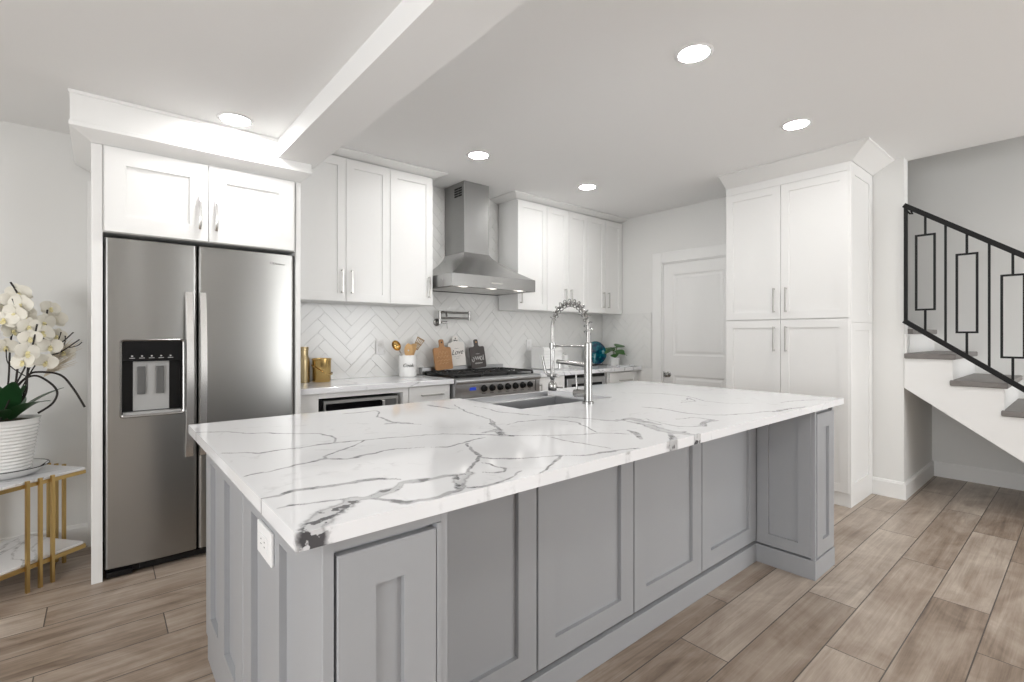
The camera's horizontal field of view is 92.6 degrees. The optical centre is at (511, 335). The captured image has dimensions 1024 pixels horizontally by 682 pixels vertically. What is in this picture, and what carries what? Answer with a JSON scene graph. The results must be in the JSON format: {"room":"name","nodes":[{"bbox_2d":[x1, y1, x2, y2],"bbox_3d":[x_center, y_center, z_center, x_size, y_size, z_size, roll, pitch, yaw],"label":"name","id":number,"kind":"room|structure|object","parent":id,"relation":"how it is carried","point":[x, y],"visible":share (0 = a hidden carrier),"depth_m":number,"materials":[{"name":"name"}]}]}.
{"room":"kitchen","nodes":[
{"label":"kitchen","id":0,"kind":"room"},
{"bbox_2d":[0,0,402,137],"bbox_3d":[-0.785,-1.255,-0.830,3.930,0.100,8.340,0,0,-40],"label":"ceiling","id":1,"kind":"structure","parent":0,"point":[265,62],"depth_m":2.08,"materials":[{"name":"white paint"}]},
{"bbox_2d":[216,112,253,126],"bbox_3d":[-1.539,-1.201,2.723,0.184,0.006,0.184,0,0,-40],"label":"recessed light","id":2,"kind":"object","parent":1,"relation":"in","point":[230,118],"visible":1,"depth_m":2.72,"materials":[{"name":"white plastic"}]},
{"bbox_2d":[0,121,566,540],"bbox_3d":[-1.880,-0.130,3.628,7.990,2.800,0.105,0,0,-40],"label":"wall","id":3,"kind":"structure","parent":0,"point":[43,191],"depth_m":2.87,"materials":[{"name":"white paint"}]},
{"bbox_2d":[0,523,86,545],"bbox_3d":[-3.702,1.202,2.025,2.938,0.135,0.016,0,0,-40],"label":"baseboard","id":4,"kind":"structure","parent":3,"relation":"attached to","point":[78,532],"depth_m":2.93,"materials":[{"name":"white paint"}]},
{"bbox_2d":[87,181,90,546],"bbox_3d":[-2.556,0.170,2.962,0.022,2.200,0.053,0,0,-40],"label":"trim","id":5,"kind":"structure","parent":3,"relation":"attached to","point":[88,182],"depth_m":2.94,"materials":[{"name":"white paint"}]},
{"bbox_2d":[103,145,294,254],"bbox_3d":[-1.937,-0.761,3.050,0.944,0.447,0.698,0,0,-40],"label":"upper cabinet","id":6,"kind":"object","parent":3,"relation":"attached to","point":[147,197],"visible":0.99,"depth_m":2.76,"materials":[{"name":"white paint"}]},
{"bbox_2d":[68,88,311,182],"bbox_3d":[-1.947,-1.095,3.023,1.153,0.217,0.726,0,0,-40],"label":"trim","id":7,"kind":"structure","parent":6,"relation":"on","point":[94,118],"depth_m":2.67,"materials":[{"name":"white paint"}]},
{"bbox_2d":[301,154,389,304],"bbox_3d":[-1.360,-0.802,3.764,0.778,1.088,0.337,0,0,-40],"label":"upper cabinet","id":8,"kind":"object","parent":3,"relation":"attached to","point":[345,202],"visible":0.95,"depth_m":3.68,"materials":[{"name":"white paint"}]},
{"bbox_2d":[332,147,447,180],"bbox_3d":[-1.154,-1.365,3.908,1.272,0.038,0.392,0,0,-40],"label":"trim","id":9,"kind":"structure","parent":8,"relation":"on","point":[342,151],"depth_m":3.86,"materials":[{"name":"white paint"}]},
{"bbox_2d":[378,168,432,306],"bbox_3d":[-0.911,-0.802,4.141,0.390,1.088,0.337,0,0,-40],"label":"upper cabinet","id":10,"kind":"object","parent":3,"relation":"attached to","point":[411,195],"visible":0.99,"depth_m":4.04,"materials":[{"name":"white paint"}]},
{"bbox_2d":[301,187,601,380],"bbox_3d":[-0.329,-0.513,4.861,3.772,1.724,0.004,0,0,-40],"label":"wall tiles","id":11,"kind":"structure","parent":3,"relation":"attached to","point":[503,335],"depth_m":4.55,"materials":[{"name":"white tile"}]},
{"bbox_2d":[376,340,383,354],"bbox_3d":[-1.127,0.100,4.176,0.072,0.120,0.011,0,0,-40],"label":"wall outlet","id":12,"kind":"object","parent":11,"relation":"attached to","point":[379,343],"visible":1,"depth_m":4.17,"materials":[{"name":"white plastic"}]},
{"bbox_2d":[433,311,470,328],"bbox_3d":[-0.553,-0.150,4.606,0.380,0.171,0.091,0,0,-40],"label":"pot filler","id":13,"kind":"object","parent":11,"relation":"attached to","point":[436,322],"visible":1,"depth_m":4.54,"materials":[{"name":"silver metal"}]},
{"bbox_2d":[526,339,531,350],"bbox_3d":[0.183,0.100,5.277,0.072,0.120,0.011,0,0,-40],"label":"wall outlet","id":14,"kind":"object","parent":11,"relation":"attached to","point":[528,342],"visible":0.94,"depth_m":5.27,"materials":[{"name":"white plastic"}]},
{"bbox_2d":[433,180,534,295],"bbox_3d":[-0.316,-0.896,4.490,0.922,0.973,0.567,0,0,-40],"label":"range hood","id":15,"kind":"object","parent":3,"relation":"attached to","point":[467,266],"visible":0.98,"depth_m":4.41,"materials":[{"name":"metal"}]},
{"bbox_2d":[454,186,461,197],"bbox_3d":[-0.487,-1.296,4.421,0.002,0.081,0.117,0,0,-40],"label":"vent","id":16,"kind":"object","parent":15,"relation":"attached to","point":[457,189],"depth_m":4.42,"materials":[{"name":"grey metal"}]},
{"bbox_2d":[499,198,546,311],"bbox_3d":[0.121,-0.802,5.009,0.393,1.088,0.337,0,0,-40],"label":"upper cabinet","id":17,"kind":"object","parent":3,"relation":"attached to","point":[522,223],"visible":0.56,"depth_m":4.91,"materials":[{"name":"white paint"}]},
{"bbox_2d":[533,205,587,313],"bbox_3d":[0.515,-0.802,5.340,0.630,1.088,0.337,0,0,-40],"label":"upper cabinet","id":18,"kind":"object","parent":3,"relation":"attached to","point":[567,231],"visible":0.57,"depth_m":5.22,"materials":[{"name":"white paint"}]},
{"bbox_2d":[490,190,627,222],"bbox_3d":[0.575,-1.365,5.361,1.751,0.038,0.392,0,0,-40],"label":"trim","id":19,"kind":"structure","parent":18,"relation":"on","point":[515,194],"depth_m":5.06,"materials":[{"name":"white paint"}]},
{"bbox_2d":[569,215,621,314],"bbox_3d":[0.990,-0.802,5.738,0.603,1.088,0.337,0,0,-40],"label":"upper cabinet","id":20,"kind":"object","parent":3,"relation":"attached to","point":[604,236],"visible":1,"depth_m":5.62,"materials":[{"name":"white paint"}]},
{"bbox_2d":[0,476,1023,681],"bbox_3d":[1.194,1.320,0.833,9.100,0.100,8.340,0,0,-40],"label":"floor","id":21,"kind":"structure","parent":0,"point":[927,586],"depth_m":2.21,"materials":[{"name":"brown wood"}]},
{"bbox_2d":[0,463,85,593],"bbox_3d":[-2.612,0.994,2.520,0.485,0.552,0.485,0,0,12],"label":"side table","id":22,"kind":"object","parent":21,"relation":"on","point":[18,553],"visible":0.84,"depth_m":2.52,"materials":[{"name":"stone"}]},
{"bbox_2d":[0,458,49,480],"bbox_3d":[-2.603,0.697,2.515,0.335,0.050,0.335,0,0,-40],"label":"saucer","id":23,"kind":"object","parent":22,"relation":"on","point":[37,464],"visible":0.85,"depth_m":2.49,"materials":[{"name":"white ceramic"}]},
{"bbox_2d":[0,282,85,472],"bbox_3d":[-2.595,0.215,2.493,0.534,0.994,0.568,0,0,-10],"label":"potted orchid","id":24,"kind":"object","parent":23,"relation":"on","point":[18,433],"visible":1,"depth_m":2.51,"materials":[{"name":"white plant"}]},
{"bbox_2d":[0,535,82,575],"bbox_3d":[-2.612,1.135,2.520,0.436,0.014,0.436,0,0,12],"label":"shelf","id":25,"kind":"object","parent":22,"relation":"attached to","point":[12,551],"depth_m":2.57,"materials":[{"name":"stone"}]},
{"bbox_2d":[91,143,102,584],"bbox_3d":[-2.336,0.142,2.755,0.045,2.255,0.648,0,0,-40],"label":"panel","id":26,"kind":"object","parent":21,"relation":"on","point":[96,149],"visible":1,"depth_m":2.50,"materials":[{"name":"white paint"}]},
{"bbox_2d":[104,237,292,578],"bbox_3d":[-1.933,0.376,3.045,0.931,1.781,0.701,0,0,-40],"label":"refrigerator","id":27,"kind":"object","parent":21,"relation":"on","point":[193,334],"visible":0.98,"depth_m":2.72,"materials":[{"name":"grey metal"}]},
{"bbox_2d":[289,182,300,413],"bbox_3d":[-1.578,0.142,3.385,0.030,2.255,0.637,0,0,-40],"label":"panel","id":28,"kind":"object","parent":21,"relation":"on","point":[296,255],"visible":0.24,"depth_m":3.14,"materials":[{"name":"white paint"}]},
{"bbox_2d":[301,387,407,413],"bbox_3d":[-1.273,0.831,3.687,0.819,0.878,0.577,0,0,-40],"label":"base cabinet","id":29,"kind":"object","parent":21,"relation":"on","point":[309,403],"visible":0.02,"depth_m":3.42,"materials":[{"name":"white paint"}]},
{"bbox_2d":[318,393,397,411],"bbox_3d":[-1.222,0.638,3.702,0.592,0.380,0.480,0,0,-40],"label":"microwave","id":30,"kind":"object","parent":29,"relation":"in","point":[362,401],"visible":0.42,"depth_m":3.53,"materials":[{"name":"silver metal"}]},
{"bbox_2d":[301,375,453,394],"bbox_3d":[-1.123,0.370,3.811,1.208,0.040,0.589,0,0,-40],"label":"countertop","id":31,"kind":"structure","parent":29,"relation":"on","point":[386,382],"depth_m":3.67,"materials":[{"name":"stone"}]},
{"bbox_2d":[301,347,309,382],"bbox_3d":[-1.567,0.215,3.667,0.094,0.268,0.094,0,0,-40],"label":"cocktail shaker","id":32,"kind":"object","parent":31,"relation":"on","point":[305,361],"visible":0.66,"depth_m":3.63,"materials":[{"name":"gold metal"}]},
{"bbox_2d":[311,358,332,381],"bbox_3d":[-1.451,0.261,3.735,0.153,0.178,0.156,0,0,-8],"label":"ice bucket","id":33,"kind":"object","parent":31,"relation":"on","point":[321,367],"visible":1,"depth_m":3.68,"materials":[{"name":"gold metal"}]},
{"bbox_2d":[399,355,415,376],"bbox_3d":[-0.898,0.258,4.207,0.150,0.184,0.152,0,0,-16],"label":"utensil crock","id":34,"kind":"object","parent":31,"relation":"on","point":[407,363],"visible":1,"depth_m":4.14,"materials":[{"name":"white ceramic"}]},
{"bbox_2d":[392,340,401,354],"bbox_3d":[-0.920,0.185,4.145,0.212,0.295,0.048,0,0,-40],"label":"ladle","id":35,"kind":"object","parent":34,"relation":"in","point":[396,345],"visible":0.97,"depth_m":4.11,"materials":[{"name":"gold metal"}]},
{"bbox_2d":[392,340,400,350],"bbox_3d":[-0.973,0.081,4.100,0.075,0.088,0.048,0,0,-40],"label":"bowl","id":36,"kind":"object","parent":35,"relation":"on","point":[396,345],"depth_m":4.11,"materials":[{"name":"gold metal"}]},
{"bbox_2d":[404,343,412,354],"bbox_3d":[-0.881,0.197,4.166,0.072,0.265,0.018,0,0,-14],"label":"wooden spoon","id":37,"kind":"object","parent":34,"relation":"in","point":[408,346],"visible":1,"depth_m":4.16,"materials":[{"name":"brown wood"}]},
{"bbox_2d":[411,344,416,354],"bbox_3d":[-0.864,0.199,4.244,0.078,0.263,0.022,0,0,-30],"label":"wooden turner","id":38,"kind":"object","parent":34,"relation":"in","point":[412,345],"visible":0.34,"depth_m":4.25,"materials":[{"name":"brown wood"}]},
{"bbox_2d":[415,337,424,349],"bbox_3d":[-0.871,0.169,4.273,0.233,0.327,0.031,0,0,-40],"label":"slotted turner","id":39,"kind":"object","parent":34,"relation":"in","point":[417,342],"visible":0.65,"depth_m":4.31,"materials":[{"name":"brown wood"}]},
{"bbox_2d":[408,384,449,402],"bbox_3d":[-0.812,0.831,4.074,0.379,0.878,0.577,0,0,-40],"label":"base cabinet","id":40,"kind":"object","parent":21,"relation":"on","point":[433,392],"visible":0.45,"depth_m":3.87,"materials":[{"name":"white paint"}]},
{"bbox_2d":[419,364,540,398],"bbox_3d":[-0.277,0.777,4.478,0.938,0.985,0.638,0,0,-40],"label":"gas range","id":41,"kind":"object","parent":21,"relation":"on","point":[492,379],"visible":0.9,"depth_m":4.30,"materials":[{"name":"metal"}]},
{"bbox_2d":[433,339,452,370],"bbox_3d":[-0.634,0.173,4.473,0.195,0.283,0.054,0,0,-40],"label":"wooden cutting board","id":42,"kind":"object","parent":41,"relation":"on","point":[442,355],"visible":1,"depth_m":4.46,"materials":[{"name":"brown wood"}]},
{"bbox_2d":[447,336,465,365],"bbox_3d":[-0.523,0.144,4.624,0.190,0.288,0.048,0,0,-40],"label":"serving board","id":43,"kind":"object","parent":41,"relation":"on","point":[457,348],"visible":0.94,"depth_m":4.62,"materials":[{"name":"white wood"}]},
{"bbox_2d":[469,339,485,368],"bbox_3d":[-0.336,0.173,4.732,0.187,0.280,0.053,0,0,-40],"label":"serving board","id":44,"kind":"object","parent":41,"relation":"on","point":[476,353],"visible":1,"depth_m":4.72,"materials":[{"name":"black wood"}]},
{"bbox_2d":[426,371,528,378],"bbox_3d":[-0.291,0.358,4.495,0.928,0.012,0.484,0,0,-40],"label":"cooktop","id":45,"kind":"object","parent":41,"relation":"in","point":[513,372],"depth_m":4.34,"materials":[{"name":"black metal"}]},
{"bbox_2d":[206,396,834,681],"bbox_3d":[0.283,0.827,2.337,2.804,0.886,1.360,0,0,-40],"label":"kitchen island","id":46,"kind":"object","parent":21,"relation":"on","point":[501,589],"visible":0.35,"depth_m":1.69,"materials":[{"name":"grey paint"}]},
{"bbox_2d":[257,519,273,567],"bbox_3d":[-0.615,0.514,1.218,0.010,0.080,0.132,0,0,-40],"label":"island outlet","id":47,"kind":"object","parent":46,"relation":"attached to","point":[265,537],"visible":1,"depth_m":1.20,"materials":[{"name":"white plastic"}]},
{"bbox_2d":[259,531,266,554],"bbox_3d":[-0.618,0.514,1.215,0.002,0.036,0.072,0,0,-40],"label":"socket","id":48,"kind":"object","parent":47,"relation":"attached to","point":[262,534],"depth_m":1.22,"materials":[{"name":"white plastic"}]},
{"bbox_2d":[189,381,843,552],"bbox_3d":[0.296,0.366,2.336,2.931,0.033,1.386,0,0,-40],"label":"island countertop","id":49,"kind":"structure","parent":46,"relation":"on","point":[319,479],"depth_m":1.56,"materials":[{"name":"stone"}]},
{"bbox_2d":[466,391,583,408],"bbox_3d":[0.136,0.486,2.771,0.711,0.257,0.553,0,0,-40],"label":"sink","id":50,"kind":"object","parent":49,"relation":"in","point":[538,398],"visible":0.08,"depth_m":3.01,"materials":[{"name":"metal"}]},
{"bbox_2d":[541,299,593,403],"bbox_3d":[0.292,0.074,2.643,0.068,0.550,0.365,0,0,-40],"label":"faucet","id":51,"kind":"object","parent":49,"relation":"on","point":[586,392],"visible":1,"depth_m":2.56,"materials":[{"name":"silver metal"}]},
{"bbox_2d":[539,376,563,395],"bbox_3d":[0.215,0.831,4.937,0.385,0.878,0.577,0,0,-40],"label":"base cabinet","id":52,"kind":"object","parent":21,"relation":"on","point":[543,385],"visible":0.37,"depth_m":4.72,"materials":[{"name":"white paint"}]},
{"bbox_2d":[509,364,641,376],"bbox_3d":[0.685,0.370,5.330,1.622,0.040,0.589,0,0,-40],"label":"countertop","id":53,"kind":"structure","parent":52,"relation":"on","point":[571,370],"depth_m":5.17,"materials":[{"name":"stone"}]},
{"bbox_2d":[531,347,561,369],"bbox_3d":[0.371,0.234,5.162,0.260,0.232,0.214,0,0,-40],"label":"bread box","id":54,"kind":"object","parent":53,"relation":"on","point":[536,352],"visible":0.7,"depth_m":5.09,"materials":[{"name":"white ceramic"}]},
{"bbox_2d":[562,352,568,367],"bbox_3d":[0.562,0.265,5.331,0.110,0.170,0.109,0,0,-40],"label":"canister","id":55,"kind":"object","parent":53,"relation":"on","point":[564,356],"visible":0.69,"depth_m":5.28,"materials":[{"name":"white ceramic"}]},
{"bbox_2d":[591,341,605,365],"bbox_3d":[0.988,0.206,5.813,0.262,0.285,0.148,0,0,-40],"label":"decorative plate","id":56,"kind":"object","parent":53,"relation":"on","point":[598,349],"visible":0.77,"depth_m":5.82,"materials":[{"name":"teal glass"}]},
{"bbox_2d":[605,344,626,365],"bbox_3d":[1.196,0.221,5.701,0.267,0.256,0.303,0,0,-2],"label":"potted plant","id":57,"kind":"object","parent":53,"relation":"on","point":[614,360],"visible":0.95,"depth_m":5.64,"materials":[{"name":"green plant"}]},
{"bbox_2d":[616,365,634,366],"bbox_3d":[1.296,0.343,5.576,0.298,0.014,0.158,0,0,-40],"label":"serving tray","id":58,"kind":"object","parent":53,"relation":"on","point":[616,365],"visible":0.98,"depth_m":5.55,"materials":[{"name":"stone"}]},
{"bbox_2d":[564,373,605,387],"bbox_3d":[0.615,0.833,5.292,0.660,0.870,0.529,0,0,-40],"label":"wine cooler","id":59,"kind":"object","parent":21,"relation":"on","point":[597,378],"visible":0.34,"depth_m":5.05,"materials":[{"name":"black glass"}]},
{"bbox_2d":[604,370,637,383],"bbox_3d":[1.096,0.831,5.677,0.551,0.878,0.577,0,0,-40],"label":"base cabinet","id":60,"kind":"object","parent":21,"relation":"on","point":[620,376],"visible":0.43,"depth_m":5.45,"materials":[{"name":"white paint"}]},
{"bbox_2d":[726,161,871,507],"bbox_3d":[2.387,-0.010,4.124,0.574,2.560,0.942,0,0,-40],"label":"pantry cabinet","id":61,"kind":"object","parent":21,"relation":"on","point":[799,245],"visible":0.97,"depth_m":3.87,"materials":[{"name":"white paint"}]},
{"bbox_2d":[718,137,893,189],"bbox_3d":[2.394,-1.338,4.038,0.674,0.094,1.085,0,0,-40],"label":"trim","id":62,"kind":"structure","parent":61,"relation":"on","point":[867,154],"depth_m":3.77,"materials":[{"name":"white paint"}]},
{"bbox_2d":[904,329,1023,461],"bbox_3d":[3.872,0.610,3.592,1.046,1.329,1.906,0,0,-40],"label":"staircase","id":63,"kind":"structure","parent":21,"relation":"on","point":[989,406],"depth_m":3.58,"materials":[{"name":"white paint"}]},
{"bbox_2d":[902,203,1023,391],"bbox_3d":[3.603,0.126,3.074,0.040,2.288,1.831,0,0,-40],"label":"stair railing","id":64,"kind":"object","parent":63,"relation":"attached to","point":[905,206],"visible":1,"depth_m":3.52,"materials":[{"name":"black metal"}]},
{"bbox_2d":[341,0,1023,221],"bbox_3d":[2.786,-1.435,2.172,4.940,0.100,8.340,0,0,-40],"label":"ceiling","id":65,"kind":"structure","parent":0,"point":[561,96],"depth_m":2.76,"materials":[{"name":"white paint"}]},
{"bbox_2d":[278,0,526,169],"bbox_3d":[0.955,-1.290,0.332,0.230,0.400,7.880,0,0,-40],"label":"ceiling beam","id":66,"kind":"structure","parent":65,"relation":"attached to","point":[418,38],"depth_m":2.01,"materials":[{"name":"white paint"}]},
{"bbox_2d":[466,151,489,159],"bbox_3d":[-0.257,-1.381,3.748,0.184,0.006,0.184,0,0,-40],"label":"recessed light","id":67,"kind":"object","parent":65,"relation":"in","point":[476,155],"visible":1,"depth_m":3.75,"materials":[{"name":"white plastic"}]},
{"bbox_2d":[577,184,596,189],"bbox_3d":[0.699,-1.381,4.546,0.184,0.006,0.184,0,0,-40],"label":"recessed light","id":68,"kind":"object","parent":65,"relation":"in","point":[583,186],"visible":1,"depth_m":4.52,"materials":[{"name":"white plastic"}]},
{"bbox_2d":[674,42,713,63],"bbox_3d":[0.891,-1.381,2.398,0.184,0.006,0.184,0,0,-40],"label":"recessed light","id":69,"kind":"object","parent":65,"relation":"in","point":[697,52],"visible":1,"depth_m":2.39,"materials":[{"name":"white plastic"}]},
{"bbox_2d":[780,118,812,130],"bbox_3d":[1.861,-1.381,3.203,0.184,0.006,0.184,0,0,-40],"label":"recessed light","id":70,"kind":"object","parent":65,"relation":"in","point":[796,124],"visible":1,"depth_m":3.20,"materials":[{"name":"white plastic"}]},
{"bbox_2d":[622,157,907,481],"bbox_3d":[2.124,-0.058,4.979,0.120,2.655,2.990,0,0,-40],"label":"wall","id":71,"kind":"structure","parent":0,"point":[703,224],"depth_m":3.91,"materials":[{"name":"white paint"}]},
{"bbox_2d":[602,313,650,366],"bbox_3d":[1.345,0.045,5.803,0.004,0.607,0.703,0,0,-40],"label":"wall tiles","id":72,"kind":"structure","parent":71,"relation":"attached to","point":[633,331],"depth_m":5.76,"materials":[{"name":"white tile"}]},
{"bbox_2d":[652,244,725,382],"bbox_3d":[1.931,0.176,5.111,0.030,2.187,1.060,0,0,-40],"label":"trim","id":73,"kind":"structure","parent":71,"relation":"attached to","point":[715,251],"depth_m":5.43,"materials":[{"name":"white paint"}]},
{"bbox_2d":[663,257,725,387],"bbox_3d":[1.933,0.232,5.112,0.103,2.060,0.822,0,0,-40],"label":"door","id":74,"kind":"structure","parent":71,"relation":"in","point":[694,291],"depth_m":5.14,"materials":[{"name":"white paint"}]},
{"bbox_2d":[872,477,902,499],"bbox_3d":[2.970,1.202,3.868,0.016,0.135,0.200,0,0,-40],"label":"baseboard","id":75,"kind":"structure","parent":71,"relation":"attached to","point":[880,486],"depth_m":3.86,"materials":[{"name":"white paint"}]},
{"bbox_2d":[908,390,931,477],"bbox_3d":[3.465,0.830,4.185,0.910,0.880,0.050,0,0,-40],"label":"wall","id":76,"kind":"structure","parent":0,"point":[919,410],"depth_m":4.11,"materials":[{"name":"white paint"}]},
{"bbox_2d":[903,460,933,499],"bbox_3d":[3.434,1.202,4.116,1.046,0.135,0.016,0,0,-40],"label":"baseboard","id":77,"kind":"structure","parent":76,"relation":"attached to","point":[916,481],"depth_m":4.04,"materials":[{"name":"white paint"}]},
{"bbox_2d":[908,136,1023,473],"bbox_3d":[4.594,-1.230,3.626,0.100,5.000,8.240,0,0,-40],"label":"wall","id":78,"kind":"structure","parent":0,"point":[979,189],"depth_m":4.26,"materials":[{"name":"white paint"}]},
{"bbox_2d":[934,461,1023,490],"bbox_3d":[5.485,1.202,2.476,0.016,0.135,5.134,0,0,-40],"label":"baseboard","id":79,"kind":"structure","parent":78,"relation":"attached to","point":[998,478],"depth_m":4.20,"materials":[{"name":"white paint"}]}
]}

